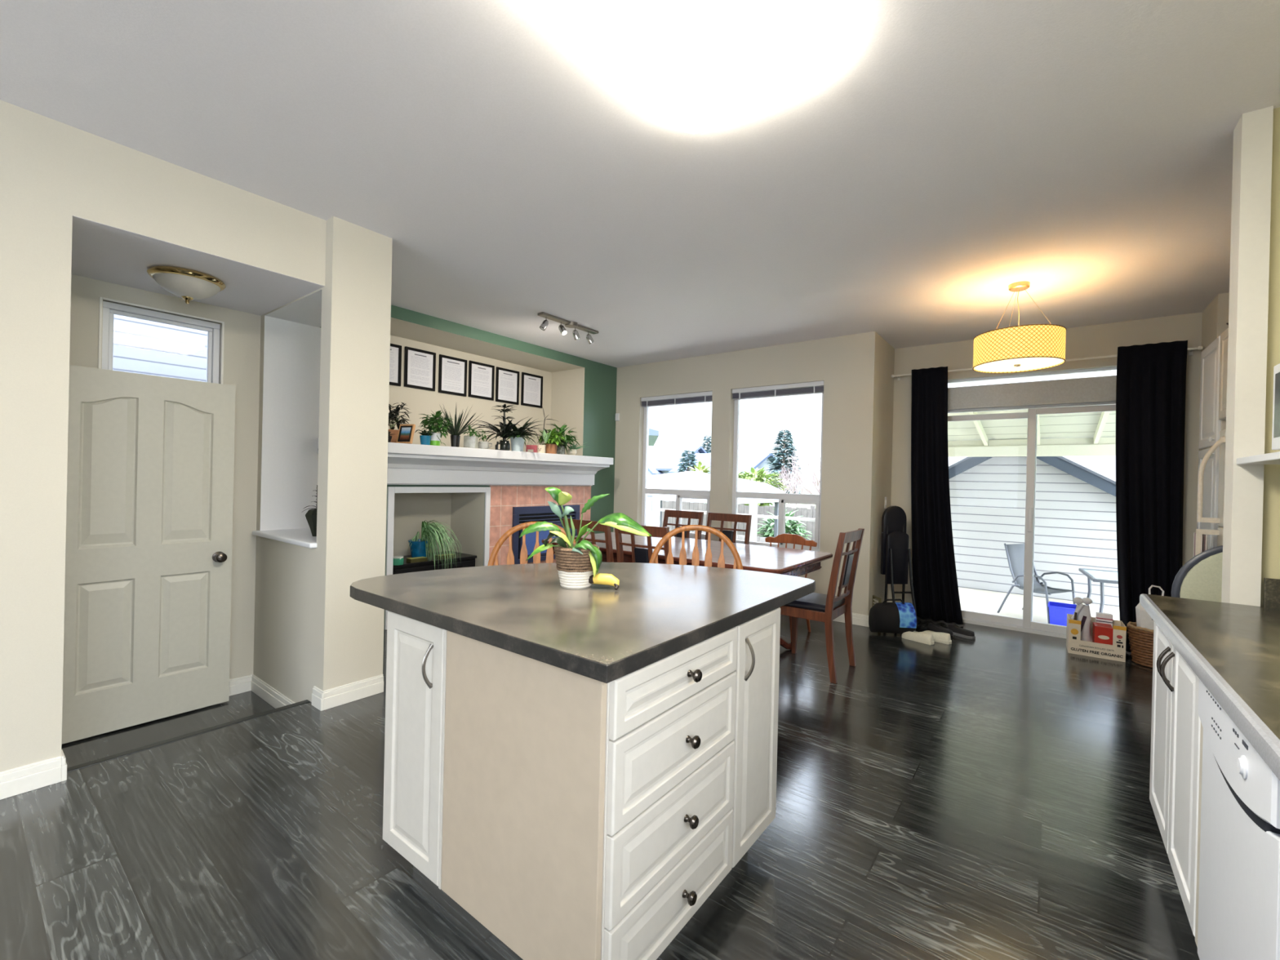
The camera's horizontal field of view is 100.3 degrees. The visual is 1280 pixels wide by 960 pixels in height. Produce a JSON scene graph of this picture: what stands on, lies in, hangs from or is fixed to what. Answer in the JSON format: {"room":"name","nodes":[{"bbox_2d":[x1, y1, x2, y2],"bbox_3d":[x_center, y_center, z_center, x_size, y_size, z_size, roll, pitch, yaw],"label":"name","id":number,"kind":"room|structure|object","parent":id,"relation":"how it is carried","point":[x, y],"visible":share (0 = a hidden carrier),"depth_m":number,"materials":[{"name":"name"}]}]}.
{"room":"kitchen","nodes":[
{"label":"kitchen","id":0,"kind":"room"},
{"bbox_2d":[0,99,326,772],"bbox_3d":[-3.243,-0.040,1.226,0.100,2.910,4.600,1,0,37],"label":"wall","id":1,"kind":"structure","parent":0,"point":[52,171],"depth_m":2.19,"materials":[{"name":"beige paint"}]},
{"bbox_2d":[0,755,61,799],"bbox_3d":[-3.494,1.188,0.843,0.016,0.105,3.517,1,0,37],"label":"baseboard","id":2,"kind":"structure","parent":1,"relation":"attached to","point":[15,781],"depth_m":2.17,"materials":[{"name":"white paint"}]},
{"bbox_2d":[252,528,316,548],"bbox_3d":[-2.119,0.365,3.442,0.935,0.030,0.372,1,0,37],"label":"trim","id":3,"kind":"structure","parent":1,"relation":"attached to","point":[303,537],"depth_m":3.35,"materials":[{"name":"white paint"}]},
{"bbox_2d":[69,274,261,679],"bbox_3d":[-3.311,0.140,2.787,0.100,2.540,2.200,1,0,37],"label":"wall","id":4,"kind":"structure","parent":0,"point":[242,342],"depth_m":3.54,"materials":[{"name":"beige paint"}]},
{"bbox_2d":[61,364,235,744],"bbox_3d":[-2.833,0.401,3.092,0.115,2.015,0.793,1,0,37],"label":"door","id":5,"kind":"structure","parent":4,"relation":"in","point":[150,467],"depth_m":3.08,"materials":[{"name":"paint"}]},
{"bbox_2d":[97,297,224,384],"bbox_3d":[-2.910,-0.771,3.264,0.091,0.518,0.574,1,0,37],"label":"window","id":6,"kind":"structure","parent":4,"relation":"in","point":[106,333],"depth_m":3.24,"materials":[{"name":"white plastic"}]},
{"bbox_2d":[229,674,252,696],"bbox_3d":[-2.716,1.370,3.509,0.016,0.105,0.300,1,0,37],"label":"baseboard","id":7,"kind":"structure","parent":4,"relation":"attached to","point":[242,684],"depth_m":3.56,"materials":[{"name":"white paint"}]},
{"bbox_2d":[61,690,275,768],"bbox_3d":[-2.938,1.440,2.544,1.100,0.040,2.300,1,0,37],"label":"floor","id":8,"kind":"structure","parent":0,"point":[244,704],"depth_m":3.05,"materials":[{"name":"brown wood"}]},
{"bbox_2d":[71,215,324,315],"bbox_3d":[-2.893,-1.305,2.489,1.129,0.370,2.200,1,0,37],"label":"ceiling","id":9,"kind":"structure","parent":0,"point":[100,251],"depth_m":2.80,"materials":[{"name":"paint"}]},
{"bbox_2d":[146,265,226,303],"bbox_3d":[-2.470,-1.036,2.917,0.330,0.150,0.330,1,0,37],"label":"ceiling light","id":10,"kind":"object","parent":9,"relation":"attached to","point":[188,284],"visible":1,"depth_m":2.84,"materials":[{"name":"glass"}]},
{"bbox_2d":[320,304,617,629],"bbox_3d":[-1.700,-0.099,5.613,0.670,2.740,3.640,1,0,37],"label":"wall","id":11,"kind":"structure","parent":0,"point":[580,393],"depth_m":5.69,"materials":[{"name":"beige paint"}]},
{"bbox_2d":[389,343,401,386],"bbox_3d":[-2.406,-1.102,5.029,0.018,0.390,0.324,1,0,37],"label":"picture frame","id":12,"kind":"object","parent":11,"relation":"attached to","point":[395,361],"visible":0.25,"depth_m":5.11,"materials":[{"name":"paper"}]},
{"bbox_2d":[388,402,411,442],"bbox_3d":[-2.203,-0.498,4.715,0.374,0.385,0.304,1,0,0],"label":"potted plant","id":13,"kind":"object","parent":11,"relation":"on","point":[392,417],"visible":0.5,"depth_m":4.69,"materials":[{"name":"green plant"}]},
{"bbox_2d":[404,346,435,391],"bbox_3d":[-2.186,-1.101,5.316,0.018,0.390,0.324,1,0,37],"label":"picture frame","id":14,"kind":"object","parent":11,"relation":"attached to","point":[420,365],"visible":1,"depth_m":5.31,"materials":[{"name":"paper"}]},
{"bbox_2d":[384,486,490,630],"bbox_3d":[-1.821,0.666,4.911,0.022,1.207,1.037,1,0,37],"label":"trim","id":15,"kind":"structure","parent":11,"relation":"attached to","point":[391,490],"depth_m":4.71,"materials":[{"name":"white paint"}]},
{"bbox_2d":[438,354,466,396],"bbox_3d":[-1.962,-1.093,5.609,0.018,0.390,0.324,1,0,37],"label":"picture frame","id":16,"kind":"object","parent":11,"relation":"attached to","point":[452,372],"visible":1,"depth_m":5.60,"materials":[{"name":"paper"}]},
{"bbox_2d":[316,437,613,485],"bbox_3d":[-1.418,-0.117,5.199,0.280,0.341,3.245,1,0,37],"label":"mantel shelf","id":17,"kind":"object","parent":11,"relation":"attached to","point":[408,464],"visible":0.57,"depth_m":5.09,"materials":[{"name":"white paint"}]},
{"bbox_2d":[418,410,454,446],"bbox_3d":[-1.774,-0.445,4.641,0.283,0.303,0.284,1,0,44],"label":"potted plant","id":18,"kind":"object","parent":17,"relation":"on","point":[435,438],"visible":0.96,"depth_m":4.61,"materials":[{"name":"green plant"}]},
{"bbox_2d":[432,405,483,447],"bbox_3d":[-1.642,-0.503,4.781,0.467,0.421,0.451,1,0,0],"label":"potted plant","id":19,"kind":"object","parent":17,"relation":"on","point":[455,437],"visible":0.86,"depth_m":4.77,"materials":[{"name":"green plant"}]},
{"bbox_2d":[469,404,543,450],"bbox_3d":[-1.335,-0.515,5.259,0.814,0.456,0.712,1,0,0],"label":"potted plant","id":20,"kind":"object","parent":17,"relation":"on","point":[504,445],"visible":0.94,"depth_m":5.23,"materials":[{"name":"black plant"}]},
{"bbox_2d":[488,417,546,451],"bbox_3d":[-1.257,-0.469,5.363,0.543,0.367,0.539,1,0,44],"label":"potted plant","id":21,"kind":"object","parent":17,"relation":"on","point":[517,442],"visible":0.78,"depth_m":5.30,"materials":[{"name":"green plant"}]},
{"bbox_2d":[536,427,565,453],"bbox_3d":[-0.944,-0.416,5.674,0.292,0.275,0.297,1,0,-26],"label":"potted plant","id":22,"kind":"object","parent":17,"relation":"on","point":[551,447],"visible":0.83,"depth_m":5.63,"materials":[{"name":"green plant"}]},
{"bbox_2d":[467,360,494,400],"bbox_3d":[-1.746,-1.092,5.890,0.018,0.390,0.324,1,0,37],"label":"picture frame","id":23,"kind":"object","parent":11,"relation":"attached to","point":[481,375],"visible":1,"depth_m":5.88,"materials":[{"name":"paper"}]},
{"bbox_2d":[495,366,519,404],"bbox_3d":[-1.529,-1.084,6.174,0.018,0.390,0.324,1,0,37],"label":"picture frame","id":24,"kind":"object","parent":11,"relation":"attached to","point":[507,380],"visible":1,"depth_m":6.17,"materials":[{"name":"paper"}]},
{"bbox_2d":[520,372,542,408],"bbox_3d":[-1.305,-1.083,6.466,0.018,0.390,0.324,1,0,37],"label":"picture frame","id":25,"kind":"object","parent":11,"relation":"attached to","point":[531,391],"visible":1,"depth_m":6.46,"materials":[{"name":"paper"}]},
{"bbox_2d":[488,484,591,565],"bbox_3d":[-1.060,0.673,5.910,0.014,1.224,1.472,1,0,37],"label":"fireplace surround","id":26,"kind":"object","parent":11,"relation":"attached to","point":[503,498],"depth_m":5.54,"materials":[{"name":"tile"}]},
{"bbox_2d":[511,504,579,564],"bbox_3d":[-1.021,0.586,5.923,0.030,0.600,0.974,1,0,37],"label":"gas fireplace","id":27,"kind":"object","parent":11,"relation":"attached to","point":[527,513],"visible":0.54,"depth_m":5.75,"materials":[{"name":"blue metal"}]},
{"bbox_2d":[0,614,1199,959],"bbox_3d":[-0.504,1.322,2.180,6.800,0.030,9.480,1,0,37],"label":"floor","id":28,"kind":"structure","parent":0,"point":[986,797],"depth_m":1.95,"materials":[{"name":"black wood"}]},
{"bbox_2d":[66,699,310,772],"bbox_3d":[-2.270,1.274,2.601,0.047,0.026,1.199,1,0,37],"label":"trim","id":29,"kind":"structure","parent":28,"relation":"on","point":[226,724],"depth_m":2.62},
{"bbox_2d":[253,216,392,702],"bbox_3d":[-2.398,-0.011,3.759,2.020,2.940,0.450,1,0,37],"label":"wall pier","id":30,"kind":"object","parent":28,"relation":"on","point":[329,383],"visible":0.7,"depth_m":3.16,"materials":[{"name":"beige paint"}]},
{"bbox_2d":[250,674,294,708],"bbox_3d":[-2.291,1.380,3.362,0.870,0.105,0.016,1,0,37],"label":"baseboard","id":31,"kind":"structure","parent":30,"relation":"attached to","point":[268,694],"depth_m":3.42,"materials":[{"name":"white paint"}]},
{"bbox_2d":[323,674,383,710],"bbox_3d":[-1.654,1.226,3.097,0.016,0.105,0.335,1,0,37],"label":"baseboard","id":32,"kind":"object","parent":30,"relation":"attached to","point":[344,694],"visible":1,"depth_m":3.08,"materials":[{"name":"white paint"}]},
{"bbox_2d":[392,551,476,574],"bbox_3d":[-2.061,0.986,5.091,0.475,0.495,0.860,1,0,37],"label":"console","id":33,"kind":"object","parent":28,"relation":"on","point":[464,560],"visible":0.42,"depth_m":4.98,"materials":[{"name":"black plastic"}]},
{"bbox_2d":[408,520,462,568],"bbox_3d":[-1.907,0.616,5.029,0.470,0.479,0.402,1,0,19],"label":"potted plant","id":34,"kind":"object","parent":33,"relation":"on","point":[420,547],"visible":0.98,"depth_m":4.93,"materials":[{"name":"green plant"}]},
{"bbox_2d":[487,521,576,565],"bbox_3d":[-0.542,0.771,2.765,0.555,1.071,0.543,1,0,-11],"label":"stool","id":35,"kind":"object","parent":28,"relation":"on","point":[493,558],"visible":0.22,"depth_m":2.97,"materials":[{"name":"brown wood"}]},
{"bbox_2d":[382,607,780,959],"bbox_3d":[-0.172,0.880,1.840,1.014,0.870,0.990,1,0,37],"label":"kitchen island","id":36,"kind":"object","parent":28,"relation":"on","point":[572,815],"visible":0.96,"depth_m":1.42,"materials":[{"name":"wood"}]},
{"bbox_2d":[350,562,815,683],"bbox_3d":[-0.183,0.424,2.138,1.345,0.042,1.391,1,0,37],"label":"island countertop","id":37,"kind":"structure","parent":36,"relation":"on","point":[657,611],"depth_m":1.73,"materials":[{"name":"laminate"}]},
{"bbox_2d":[519,487,651,589],"bbox_3d":[-0.200,0.216,2.014,0.487,0.373,0.187,1,0,0],"label":"potted plant","id":38,"kind":"object","parent":37,"relation":"on","point":[575,562],"visible":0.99,"depth_m":1.97,"materials":[{"name":"green plant"}]},
{"bbox_2d":[588,573,619,590],"bbox_3d":[-0.150,0.374,1.992,0.157,0.055,0.050,1,0,13],"label":"banana","id":39,"kind":"object","parent":37,"relation":"on","point":[601,578],"visible":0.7,"depth_m":1.97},
{"bbox_2d":[562,518,613,562],"bbox_3d":[-0.283,0.807,4.260,0.461,1.000,0.522,1,0,37],"label":"dining chair","id":40,"kind":"object","parent":28,"relation":"on","point":[599,527],"visible":0.26,"depth_m":3.99,"materials":[{"name":"red wood"}]},
{"bbox_2d":[614,524,669,564],"bbox_3d":[0.137,0.818,3.938,0.461,1.000,0.522,1,0,37],"label":"dining chair","id":41,"kind":"object","parent":28,"relation":"on","point":[639,554],"visible":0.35,"depth_m":3.75,"materials":[{"name":"red wood"}]},
{"bbox_2d":[662,509,703,539],"bbox_3d":[0.304,0.818,5.388,0.461,1.000,0.522,1,0,37],"label":"dining chair","id":42,"kind":"object","parent":28,"relation":"on","point":[673,513],"visible":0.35,"depth_m":5.56,"materials":[{"name":"red wood"}]},
{"bbox_2d":[541,532,832,649],"bbox_3d":[0.326,0.940,4.549,2.260,0.760,1.160,1,0,37],"label":"dining table","id":43,"kind":"object","parent":28,"relation":"on","point":[783,561],"visible":0.23,"depth_m":4.17,"materials":[{"name":"brown wood"}]},
{"bbox_2d":[648,524,742,569],"bbox_3d":[0.277,0.790,2.779,0.555,1.071,0.543,1,0,7],"label":"stool","id":44,"kind":"object","parent":28,"relation":"on","point":[695,555],"visible":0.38,"depth_m":3.00,"materials":[{"name":"brown wood"}]},
{"bbox_2d":[705,512,751,544],"bbox_3d":[0.724,0.829,5.065,0.461,1.000,0.522,1,0,37],"label":"dining chair","id":45,"kind":"object","parent":28,"relation":"on","point":[731,534],"visible":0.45,"depth_m":5.21,"materials":[{"name":"red wood"}]},
{"bbox_2d":[764,533,817,641],"bbox_3d":[1.239,0.917,4.721,0.488,0.852,0.446,1,0,37],"label":"chair","id":46,"kind":"object","parent":28,"relation":"on","point":[793,539],"visible":0.35,"depth_m":4.85,"materials":[{"name":"orange wood"}]},
{"bbox_2d":[780,528,864,684],"bbox_3d":[1.272,0.844,3.838,0.522,1.000,0.461,1,0,37],"label":"dining chair","id":47,"kind":"object","parent":28,"relation":"on","point":[833,606],"visible":0.89,"depth_m":3.69,"materials":[{"name":"brown wood"}]},
{"bbox_2d":[868,599,916,633],"bbox_3d":[2.220,1.190,4.705,0.345,0.317,0.275,1,0,6],"label":"duffel bag","id":48,"kind":"object","parent":28,"relation":"on","point":[883,617],"visible":0.95,"depth_m":4.61,"materials":[{"name":"black fabric"}]},
{"bbox_2d":[880,505,920,628],"bbox_3d":[2.450,0.806,5.035,0.260,1.114,0.284,1,0,-6],"label":"bench","id":49,"kind":"object","parent":28,"relation":"on","point":[895,555],"visible":0.87,"depth_m":5.06,"materials":[{"name":"black leather"}]},
{"bbox_2d":[1066,613,1126,662],"bbox_3d":[3.664,1.264,4.303,0.346,0.270,0.242,1,0,36],"label":"carton","id":50,"kind":"object","parent":28,"relation":"on","point":[1116,651],"visible":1,"depth_m":4.22,"materials":[{"name":"beige"}]},
{"bbox_2d":[1071,597,1092,641],"bbox_3d":[3.596,1.169,4.346,0.139,0.431,0.096,1,0,37],"label":"plastic bag","id":51,"kind":"object","parent":50,"relation":"on","point":[1083,613],"visible":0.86,"depth_m":4.32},
{"bbox_2d":[1092,622,1113,644],"bbox_3d":[3.686,1.275,4.258,0.110,0.235,0.156,1,0,36],"label":"box","id":52,"kind":"object","parent":50,"relation":"on","point":[1101,633],"visible":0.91,"depth_m":4.21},
{"bbox_2d":[1126,622,1153,667],"bbox_3d":[3.902,1.255,4.046,0.303,0.294,0.303,1,0,-8],"label":"wicker basket","id":53,"kind":"object","parent":28,"relation":"on","point":[1138,648],"visible":0.47,"depth_m":4.02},
{"bbox_2d":[1135,585,1164,657],"bbox_3d":[3.901,1.093,4.047,0.200,0.591,0.114,1,0,31],"label":"paper bag","id":54,"kind":"object","parent":53,"relation":"in","point":[1144,620],"visible":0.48,"depth_m":4.04,"materials":[{"name":"beige"}]},
{"bbox_2d":[1149,622,1203,946],"bbox_3d":[1.976,0.932,1.590,0.632,0.868,0.870,1,0,37],"label":"base cabinet","id":55,"kind":"object","parent":28,"relation":"on","point":[1176,726],"visible":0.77,"depth_m":1.68,"materials":[{"name":"white paint"}]},
{"bbox_2d":[1171,545,1222,602],"bbox_3d":[2.718,0.826,2.421,0.502,1.111,0.430,1,0,37],"label":"bar chair","id":56,"kind":"object","parent":28,"relation":"on","point":[1200,578],"visible":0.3,"depth_m":2.35,"materials":[{"name":"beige fabric"}]},
{"bbox_2d":[1195,429,1226,555],"bbox_3d":[3.657,0.532,2.922,0.770,1.700,0.760,1,0,37],"label":"refrigerator","id":57,"kind":"object","parent":28,"relation":"on","point":[1221,442],"visible":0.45,"depth_m":3.36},
{"bbox_2d":[1196,335,1226,549],"bbox_3d":[4.105,0.240,3.478,0.648,2.340,0.520,1,0,37],"label":"pantry cabinet","id":58,"kind":"object","parent":28,"relation":"on","point":[1210,424],"visible":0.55,"depth_m":3.58,"materials":[{"name":"wood"}]},
{"bbox_2d":[1197,679,1279,959],"bbox_3d":[1.528,0.924,1.001,0.616,0.866,0.596,1,0,37],"label":"dishwasher","id":59,"kind":"object","parent":28,"relation":"on","point":[1239,897],"visible":0.89,"depth_m":1.14,"materials":[{"name":"metal"}]},
{"bbox_3d":[0.359,0.899,-0.521,0.632,0.868,3.232,1,0,37],"label":"base cabinet","id":60,"kind":"object","parent":28,"relation":"on","visible":0},
{"bbox_2d":[1139,577,1279,780],"bbox_3d":[0.826,0.403,0.079,0.639,0.150,4.741,1,0,37],"label":"countertop","id":61,"kind":"structure","parent":60,"relation":"on","point":[1233,649],"depth_m":1.39,"materials":[{"name":"laminate"}]},
{"bbox_2d":[0,0,1279,367],"bbox_3d":[-0.433,-1.482,2.182,7.000,0.100,9.700,1,0,37],"label":"ceiling","id":62,"kind":"structure","parent":0,"point":[949,154],"depth_m":2.29,"materials":[{"name":"paint"}]},
{"bbox_2d":[537,311,598,344],"bbox_3d":[-0.645,-1.372,4.900,0.121,0.144,0.720,1,0,37],"label":"track light","id":63,"kind":"object","parent":62,"relation":"attached to","point":[544,324],"visible":1,"depth_m":4.86,"materials":[{"name":"silver metal"}]},
{"bbox_2d":[551,0,832,133],"bbox_3d":[0.043,-1.378,1.438,0.570,0.083,1.250,1,0,37],"label":"ceiling light","id":64,"kind":"object","parent":62,"relation":"attached to","point":[706,64],"visible":1,"depth_m":1.65,"materials":[{"name":"white paint"}]},
{"bbox_2d":[972,280,1066,373],"bbox_3d":[2.639,-1.077,3.727,0.530,0.575,0.530,1,0,37],"label":"pendant light","id":65,"kind":"object","parent":62,"relation":"hanging from","point":[1030,347],"visible":1,"depth_m":3.57,"materials":[{"name":"fabric"}]},
{"bbox_2d":[974,357,1063,372],"bbox_3d":[2.632,-0.800,3.728,0.508,0.022,0.508,1,0,37],"label":"diffuser","id":66,"kind":"object","parent":65,"relation":"attached to","point":[987,364],"depth_m":3.72,"materials":[{"name":"white plastic"}]},
{"bbox_2d":[613,331,879,615],"bbox_3d":[0.654,-0.046,6.202,3.890,2.740,0.160,1,0,37],"label":"wall","id":67,"kind":"structure","parent":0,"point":[847,366],"depth_m":5.29,"materials":[{"name":"beige paint"}]},
{"bbox_2d":[641,406,710,539],"bbox_3d":[0.425,-0.148,6.359,1.023,1.728,0.152,1,0,37],"label":"window","id":68,"kind":"structure","parent":67,"relation":"attached to","point":[680,494],"depth_m":6.61,"materials":[{"name":"white plastic"}]},
{"bbox_2d":[640,391,712,407],"bbox_3d":[0.432,-0.954,6.341,1.011,0.114,0.061,1,0,37],"label":"blind","id":69,"kind":"object","parent":67,"relation":"attached to","point":[701,397],"visible":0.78,"depth_m":6.30,"materials":[{"name":"white paint"}]},
{"bbox_2d":[731,393,823,551],"bbox_3d":[1.419,-0.123,5.597,1.017,1.728,0.152,1,0,37],"label":"window","id":70,"kind":"structure","parent":67,"relation":"attached to","point":[784,498],"depth_m":5.58,"materials":[{"name":"white plastic"}]},
{"bbox_2d":[732,380,823,399],"bbox_3d":[1.426,-0.929,5.580,1.005,0.114,0.061,1,0,37],"label":"blind","id":71,"kind":"object","parent":67,"relation":"attached to","point":[815,387],"visible":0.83,"depth_m":5.54,"materials":[{"name":"white paint"}]},
{"bbox_2d":[873,335,894,603],"bbox_3d":[2.418,-0.003,5.439,0.160,2.740,0.777,1,0,37],"label":"wall","id":72,"kind":"structure","parent":0,"point":[886,352],"depth_m":5.28,"materials":[{"name":"beige paint"}]},
{"bbox_2d":[888,311,1202,604],"bbox_3d":[3.886,0.033,4.708,3.060,2.740,0.150,1,0,37],"label":"wall","id":73,"kind":"structure","parent":0,"point":[1100,340],"depth_m":4.64,"materials":[{"name":"beige paint"}]},
{"bbox_2d":[947,400,1115,638],"bbox_3d":[3.616,0.356,4.917,1.710,2.120,0.120,1,0,37],"label":"door","id":74,"kind":"structure","parent":73,"relation":"in","point":[1026,624],"depth_m":4.90,"materials":[{"name":"white plastic"}]},
{"bbox_2d":[947,375,1116,409],"bbox_3d":[3.587,-0.786,4.842,1.700,0.217,0.022,1,0,37],"label":"roller shade","id":75,"kind":"object","parent":73,"relation":"attached to","point":[1099,388],"visible":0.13,"depth_m":4.85,"materials":[{"name":"fabric"}]},
{"bbox_2d":[947,366,1116,383],"bbox_3d":[3.650,-0.854,4.922,1.710,0.250,0.060,1,0,37],"label":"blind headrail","id":76,"kind":"structure","parent":73,"relation":"in","point":[1104,369],"depth_m":4.91,"materials":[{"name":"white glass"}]},
{"bbox_2d":[891,346,1203,380],"bbox_3d":[3.494,-1.042,4.844,2.232,0.060,0.136,1,0,37],"label":"curtain rod","id":77,"kind":"object","parent":73,"relation":"attached to","point":[1199,348],"visible":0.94,"depth_m":4.55,"materials":[{"name":"white paint"}]},
{"bbox_2d":[911,366,963,624],"bbox_3d":[2.899,0.133,5.215,0.495,2.467,0.087,1,0,36],"label":"curtain","id":78,"kind":"object","parent":77,"relation":"hanging from","point":[935,580],"visible":1,"depth_m":5.24,"materials":[{"name":"fabric"}]},
{"bbox_2d":[1115,340,1187,652],"bbox_3d":[4.096,0.151,4.300,0.429,2.492,0.092,1,0,37],"label":"curtain","id":79,"kind":"object","parent":77,"relation":"hanging from","point":[1151,380],"visible":0.88,"depth_m":4.30,"materials":[{"name":"fabric"}]},
{"bbox_2d":[1198,292,1229,451],"bbox_3d":[3.769,0.034,2.797,0.720,2.740,3.026,1,0,37],"label":"wall","id":80,"kind":"structure","parent":0,"point":[1215,315],"depth_m":3.88,"materials":[{"name":"beige paint"}]},
{"bbox_2d":[1218,328,1228,420],"bbox_3d":[3.705,-0.658,2.904,0.620,0.560,0.840,1,0,37],"label":"upper cabinet","id":81,"kind":"object","parent":80,"relation":"attached to","point":[1224,335],"visible":0.22,"depth_m":3.35,"materials":[{"name":"wood"}]},
{"bbox_2d":[1260,106,1279,606],"bbox_3d":[0.821,-0.025,-0.780,1.050,2.740,6.360,1,0,37],"label":"wall","id":82,"kind":"structure","parent":0,"point":[1270,562],"depth_m":1.96,"materials":[{"name":"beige paint"}]},
{"bbox_2d":[1221,106,1273,606],"bbox_3d":[2.289,0.002,2.026,0.077,2.740,0.120,1,0,37],"label":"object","id":83,"kind":"structure","parent":82,"relation":"attached to","point":[1252,150],"depth_m":1.98,"materials":[{"name":"paint"}]},
{"bbox_2d":[1236,451,1279,464],"bbox_3d":[1.973,-0.074,1.348,0.383,0.024,1.338,1,0,37],"label":"wall shelf","id":84,"kind":"object","parent":82,"relation":"attached to","point":[1273,458],"visible":1,"depth_m":1.80,"materials":[{"name":"white paint"}]},
{"bbox_2d":[1271,363,1279,450],"bbox_3d":[2.049,-0.230,1.432,0.360,0.290,0.520,1,0,37],"label":"microwave","id":85,"kind":"object","parent":84,"relation":"on","point":[1276,397],"visible":1,"depth_m":1.71,"materials":[{"name":"white paint"}]},
{"bbox_2d":[1262,577,1279,608],"bbox_3d":[2.395,0.435,1.853,0.307,0.150,0.016,1,0,37],"label":"backsplash","id":86,"kind":"structure","parent":82,"relation":"attached to","point":[1271,598],"depth_m":1.93,"materials":[{"name":"laminate"}]},
{"label":"outside","id":87,"kind":"structure","parent":0,"visible":0},
{"bbox_2d":[958,586,1119,623],"bbox_3d":[2.911,1.775,6.814,10.000,0.520,3.560,1,0,37],"label":"floor","id":88,"kind":"structure","parent":87,"point":[986,602],"depth_m":6.66,"materials":[{"name":"concrete"}]},
{"bbox_2d":[652,495,815,542],"bbox_3d":[1.414,1.109,7.593,3.040,1.660,0.090,1,0,37],"label":"deck railing","id":89,"kind":"object","parent":88,"relation":"on","point":[656,508],"visible":0.29,"depth_m":7.45,"materials":[{"name":"white paint"}]},
{"bbox_2d":[947,409,1115,457],"bbox_3d":[4.670,0.335,5.815,4.450,2.447,2.520,1,0,37],"label":"patio cover","id":90,"kind":"object","parent":88,"relation":"on","point":[1084,433],"visible":0.22,"depth_m":6.63,"materials":[{"name":"beige paint"}]},
{"bbox_2d":[996,543,1075,623],"bbox_3d":[4.504,1.150,6.067,0.520,0.817,0.567,1,0,-24],"label":"patio chair","id":91,"kind":"object","parent":88,"relation":"on","point":[1015,553],"visible":0.77,"depth_m":6.14,"materials":[{"name":"grey metal"}]},
{"bbox_2d":[1048,601,1076,626],"bbox_3d":[4.474,1.437,5.621,0.294,0.235,0.273,1,0,37],"label":"storage bin","id":92,"kind":"object","parent":88,"relation":"on","point":[1058,611],"visible":0.44,"depth_m":5.57,"materials":[{"name":"blue plastic"}]},
{"bbox_2d":[1078,568,1118,613],"bbox_3d":[5.186,1.286,5.393,1.080,0.573,0.840,1,0,32],"label":"patio table","id":93,"kind":"object","parent":88,"relation":"on","point":[1103,576],"visible":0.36,"depth_m":5.54,"materials":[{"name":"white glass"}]},
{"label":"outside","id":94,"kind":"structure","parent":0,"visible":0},
{"bbox_2d":[646,503,815,526],"bbox_3d":[14.521,2.261,35.455,100.000,0.130,86.000,1,0,37],"label":"ground","id":95,"kind":"structure","parent":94,"point":[649,514],"depth_m":31.15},
{"bbox_2d":[112,314,208,382],"bbox_3d":[-6.005,-0.727,4.801,3.000,5.000,7.900,1,0,37],"label":"house","id":96,"kind":"structure","parent":95,"relation":"on","point":[140,346],"depth_m":4.67,"materials":[{"name":"white"}]},
{"bbox_2d":[647,445,706,511],"bbox_3d":[1.080,-0.131,35.270,6.300,4.190,6.500,1,0,37],"label":"house","id":97,"kind":"structure","parent":95,"relation":"on","point":[661,460],"depth_m":33.20,"materials":[{"name":"tile"}]},
{"bbox_2d":[647,471,783,537],"bbox_3d":[1.135,0.866,12.113,3.440,2.150,2.470,1,0,37],"label":"canopy","id":98,"kind":"object","parent":95,"relation":"on","point":[688,480],"visible":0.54,"depth_m":11.21,"materials":[{"name":"white fabric"}]},
{"bbox_2d":[668,452,781,506],"bbox_3d":[5.320,0.247,31.197,4.900,3.650,5.800,1,0,37],"label":"house","id":99,"kind":"structure","parent":95,"relation":"on","point":[746,460],"depth_m":29.91,"materials":[{"name":"tile"}]},
{"bbox_2d":[662,500,815,541],"bbox_3d":[3.095,1.292,13.981,6.845,1.380,0.110,1,0,37],"label":"fence","id":100,"kind":"object","parent":95,"relation":"on","point":[696,506],"visible":0.15,"depth_m":14.12,"materials":[{"name":"wood"}]},
{"bbox_2d":[737,466,787,506],"bbox_3d":[3.336,0.836,15.832,2.033,2.460,1.492,1,0,37],"label":"shrub","id":101,"kind":"object","parent":95,"relation":"on","point":[760,477],"visible":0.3,"depth_m":15.48,"materials":[{"name":"green plant"}]},
{"bbox_2d":[756,508,811,539],"bbox_3d":[3.382,1.363,12.752,1.388,1.422,0.931,1,0,37],"label":"shrub","id":102,"kind":"object","parent":95,"relation":"on","point":[789,528],"visible":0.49,"depth_m":12.60,"materials":[{"name":"green plant"}]},
{"bbox_2d":[763,430,805,493],"bbox_3d":[7.574,-0.247,28.156,2.442,4.758,2.652,1,0,9],"label":"conifer","id":103,"kind":"object","parent":95,"relation":"on","point":[779,464],"visible":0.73,"depth_m":28.02,"materials":[{"name":"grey plant"}]},
{"bbox_2d":[773,462,810,507],"bbox_3d":[6.304,0.682,22.156,1.453,2.905,2.240,1,0,34],"label":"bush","id":104,"kind":"object","parent":95,"relation":"on","point":[791,478],"visible":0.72,"depth_m":22.27,"materials":[{"name":"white plant"}]},
{"bbox_2d":[786,445,820,494],"bbox_3d":[5.906,0.505,17.578,2.228,3.286,1.976,1,0,13],"label":"bare tree","id":105,"kind":"object","parent":95,"relation":"on","point":[815,479],"visible":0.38,"depth_m":17.73,"materials":[{"name":"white plant"}]},
{"bbox_2d":[948,456,1119,606],"bbox_3d":[6.101,0.670,8.638,3.800,2.550,3.650,1,0,37],"label":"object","id":106,"kind":"structure","parent":95,"relation":"on","point":[1076,526],"depth_m":7.20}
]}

